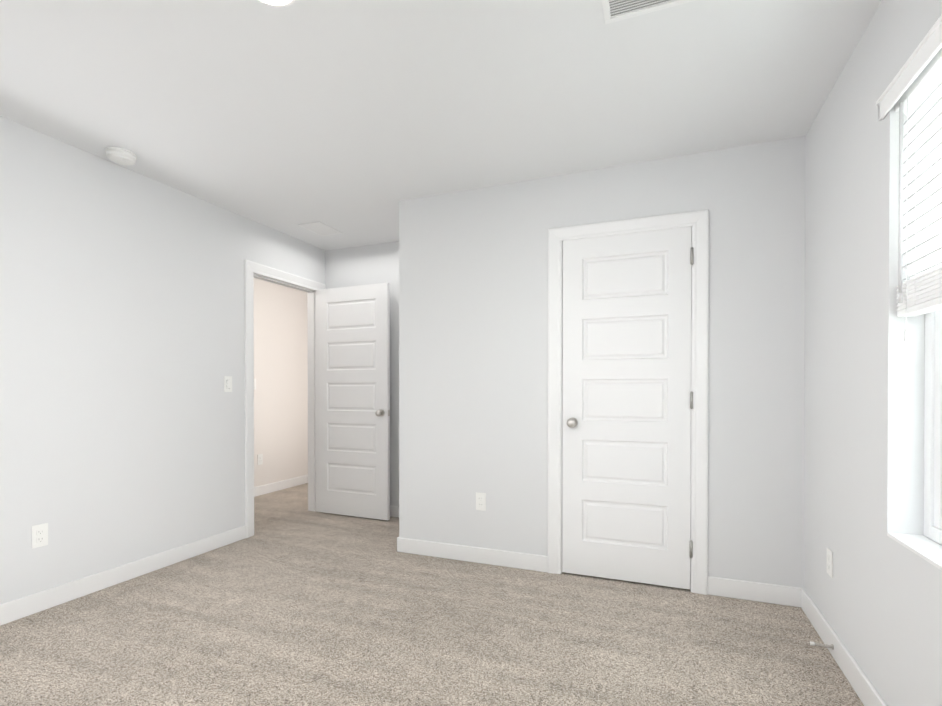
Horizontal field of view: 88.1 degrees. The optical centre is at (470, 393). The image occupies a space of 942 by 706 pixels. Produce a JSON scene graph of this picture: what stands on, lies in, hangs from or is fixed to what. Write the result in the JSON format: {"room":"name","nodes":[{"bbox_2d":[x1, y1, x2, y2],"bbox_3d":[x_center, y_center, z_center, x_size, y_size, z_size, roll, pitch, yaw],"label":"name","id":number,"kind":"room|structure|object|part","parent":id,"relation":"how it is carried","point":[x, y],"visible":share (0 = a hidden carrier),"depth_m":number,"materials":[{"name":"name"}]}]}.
{"room":"empty bedroom","nodes":[
{"label":"empty bedroom","id":0,"kind":"room"},
{"bbox_2d":[0,116,324,603],"bbox_3d":[-2.095,-0.114,2.907,0.120,2.440,6.420,0,0,21],"label":"wall","id":1,"kind":"structure","parent":0,"point":[122,412],"depth_m":2.81,"materials":[{"name":"white paint"}]},
{"bbox_2d":[32,523,47,548],"bbox_3d":[-2.195,0.724,2.479,0.008,0.114,0.070,0,0,21],"label":"outlet","id":2,"kind":"object","parent":1,"relation":"attached to","point":[40,535],"visible":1,"depth_m":2.48,"materials":[{"name":"white plastic"}]},
{"bbox_2d":[0,525,245,625],"bbox_3d":[-2.436,1.064,1.860,0.014,0.100,3.966,0,0,21],"label":"baseboard","id":3,"kind":"structure","parent":1,"relation":"attached to","point":[20,608],"depth_m":2.78,"materials":[{"name":"white wood"}]},
{"bbox_2d":[224,376,231,391],"bbox_3d":[-1.771,-0.068,3.553,0.013,0.114,0.070,0,0,21],"label":"light switch","id":4,"kind":"object","parent":1,"relation":"attached to","point":[227,383],"visible":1,"depth_m":3.55,"materials":[{"name":"white plastic"}]},
{"bbox_2d":[244,259,325,537],"bbox_3d":[-1.605,0.039,4.162,0.156,2.117,0.942,0,0,21],"label":"door frame","id":5,"kind":"structure","parent":1,"relation":"attached to","point":[250,268],"depth_m":3.87,"materials":[{"name":"white wood"}]},
{"bbox_2d":[316,283,389,519],"bbox_3d":[-1.061,0.069,4.321,0.778,2.030,0.166,0,0,23],"label":"entry door","id":6,"kind":"structure","parent":1,"relation":"in","point":[353,392],"depth_m":4.29,"materials":[{"name":"white wood"}]},
{"bbox_3d":[-0.747,0.167,4.186,0.094,0.062,0.166,0,0,23],"label":"knob","id":7,"kind":"part","parent":6,"relation":"part of","materials":[{"name":"grey metal"}]},
{"bbox_2d":[253,278,307,486],"bbox_3d":[-2.602,-0.125,4.495,0.120,2.440,3.810,0,0,21],"label":"wall","id":8,"kind":"structure","parent":0,"point":[281,378],"depth_m":5.44,"materials":[{"name":"white paint"}]},
{"bbox_2d":[257,454,262,464],"bbox_3d":[-2.256,0.705,5.209,0.008,0.114,0.070,0,0,21],"label":"outlet","id":9,"kind":"object","parent":8,"relation":"attached to","point":[260,459],"visible":1,"depth_m":5.21,"materials":[{"name":"white plastic"}]},
{"bbox_2d":[254,475,307,496],"bbox_3d":[-2.516,1.045,4.540,0.014,0.100,3.700,0,0,21],"label":"baseboard","id":10,"kind":"structure","parent":8,"relation":"attached to","point":[275,486],"depth_m":5.47,"materials":[{"name":"white wood"}]},
{"bbox_2d":[325,241,398,505],"bbox_3d":[0.344,-0.121,3.983,3.640,2.440,0.120,0,0,21],"label":"wall","id":11,"kind":"structure","parent":0,"point":[363,265],"depth_m":4.34,"materials":[{"name":"white paint"}]},
{"bbox_2d":[390,505,398,517],"bbox_3d":[-0.793,1.046,4.364,1.250,0.100,0.014,0,0,21],"label":"baseboard","id":12,"kind":"structure","parent":11,"relation":"attached to","point":[394,511],"depth_m":4.31,"materials":[{"name":"white wood"}]},
{"bbox_2d":[0,483,863,705],"bbox_3d":[-0.793,1.169,2.471,4.970,0.120,6.540,0,0,21],"label":"floor","id":13,"kind":"structure","parent":0,"point":[293,601],"depth_m":2.22,"materials":[{"name":"carpet"}]},
{"bbox_2d":[0,0,881,249],"bbox_3d":[-0.793,-1.390,2.453,4.970,0.120,6.540,0,0,21],"label":"ceiling","id":14,"kind":"structure","parent":0,"point":[354,122],"depth_m":2.12,"materials":[{"name":"white paint"}]},
{"bbox_2d":[105,147,136,164],"bbox_3d":[-1.938,-1.309,2.697,0.144,0.047,0.144,0,0,21],"label":"smoke detector","id":15,"kind":"object","parent":14,"relation":"attached to","point":[119,155],"visible":1,"depth_m":2.66,"materials":[{"name":"white plastic"}]},
{"bbox_2d":[257,0,294,6],"bbox_3d":[-0.650,-1.316,1.569,0.170,0.016,0.170,0,0,21],"label":"recessed light","id":16,"kind":"object","parent":14,"relation":"in","point":[279,3],"visible":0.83,"depth_m":1.63,"materials":[{"name":"white plastic"}]},
{"bbox_2d":[298,221,342,235],"bbox_3d":[-1.222,-1.338,3.963,0.210,0.006,0.300,0,0,21],"label":"ceiling vent","id":17,"kind":"object","parent":14,"relation":"in","point":[320,228],"visible":1,"depth_m":3.94,"materials":[{"name":"white metal"}]},
{"bbox_2d":[602,0,695,23],"bbox_3d":[0.598,-1.321,1.561,0.350,0.006,0.250,0,0,21],"label":"ceiling vent","id":18,"kind":"object","parent":14,"relation":"in","point":[615,10],"visible":1,"depth_m":1.66,"materials":[{"name":"white metal"}]},
{"bbox_2d":[399,136,805,587],"bbox_3d":[0.635,-0.114,3.010,2.390,2.440,0.120,0,0,21],"label":"wall","id":19,"kind":"structure","parent":0,"point":[473,341],"depth_m":3.01,"materials":[{"name":"white paint"}]},
{"bbox_2d":[397,537,547,571],"bbox_3d":[-0.020,1.054,3.202,1.064,0.100,0.014,0,0,21],"label":"baseboard","id":20,"kind":"structure","parent":19,"relation":"attached to","point":[527,561],"depth_m":3.18,"materials":[{"name":"white wood"}]},
{"bbox_2d":[476,492,485,510],"bbox_3d":[0.064,0.705,3.170,0.070,0.114,0.008,0,0,21],"label":"outlet","id":21,"kind":"object","parent":19,"relation":"attached to","point":[480,501],"visible":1,"depth_m":3.17,"materials":[{"name":"white plastic"}]},
{"bbox_2d":[562,226,693,588],"bbox_3d":[0.903,0.080,2.858,0.728,2.030,0.166,0,0,21],"label":"closet door","id":22,"kind":"structure","parent":19,"relation":"in","point":[627,399],"depth_m":2.84,"materials":[{"name":"white wood"}]},
{"bbox_3d":[0.608,0.176,2.974,0.094,0.062,0.166,0,0,21],"label":"knob","id":23,"kind":"part","parent":22,"relation":"part of","materials":[{"name":"grey metal"}]},
{"bbox_2d":[548,209,708,594],"bbox_3d":[0.914,0.076,2.902,0.758,2.060,0.124,0,0,21],"label":"door frame","id":24,"kind":"structure","parent":19,"relation":"attached to","point":[561,391],"depth_m":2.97,"materials":[{"name":"white wood"}]},
{"bbox_2d":[708,576,802,606],"bbox_3d":[1.514,1.059,2.603,0.450,0.100,0.014,0,0,21],"label":"baseboard","id":25,"kind":"structure","parent":19,"relation":"attached to","point":[760,592],"depth_m":2.59,"materials":[{"name":"white wood"}]},
{"bbox_2d":[803,0,941,705],"bbox_3d":[1.447,-0.104,1.587,0.160,2.440,6.540,0,0,21],"label":"wall","id":26,"kind":"structure","parent":0,"point":[876,599],"depth_m":1.75,"materials":[{"name":"white paint"}]},
{"bbox_2d":[810,641,833,649],"bbox_3d":[1.486,1.066,2.063,0.080,0.022,0.022,0,0,21],"label":"spring door stop","id":27,"kind":"object","parent":26,"relation":"attached to","point":[831,646],"visible":1,"depth_m":2.06,"materials":[{"name":"grey metal"}]},
{"bbox_2d":[827,547,832,577],"bbox_3d":[1.565,0.737,2.126,0.008,0.114,0.070,0,0,21],"label":"outlet","id":28,"kind":"object","parent":26,"relation":"attached to","point":[829,562],"visible":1,"depth_m":2.11,"materials":[{"name":"white plastic"}]},
{"bbox_2d":[801,589,886,705],"bbox_3d":[0.967,1.073,0.605,0.014,0.100,4.106,0,0,21],"label":"baseboard","id":29,"kind":"structure","parent":26,"relation":"attached to","point":[865,690],"depth_m":1.94,"materials":[{"name":"white wood"}]},
{"bbox_2d":[876,14,941,340],"bbox_3d":[1.221,-0.569,1.151,0.093,0.820,1.020,0,0,21],"label":"window blind","id":30,"kind":"object","parent":26,"relation":"attached to","point":[912,92],"visible":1,"depth_m":1.45,"materials":[{"name":"white plastic"}]},
{"bbox_2d":[887,532,941,570],"bbox_3d":[1.239,0.463,1.151,0.093,0.012,0.910,0,0,21],"label":"window sill","id":31,"kind":"structure","parent":26,"relation":"attached to","point":[926,549],"depth_m":1.45,"materials":[{"name":"white wood"}]},
{"bbox_2d":[924,309,941,544],"bbox_3d":[1.312,-0.247,1.118,0.072,1.408,0.910,0,0,21],"label":"window","id":32,"kind":"structure","parent":26,"relation":"in","point":[933,440],"depth_m":1.51,"materials":[{"name":"white plastic"}]}
]}

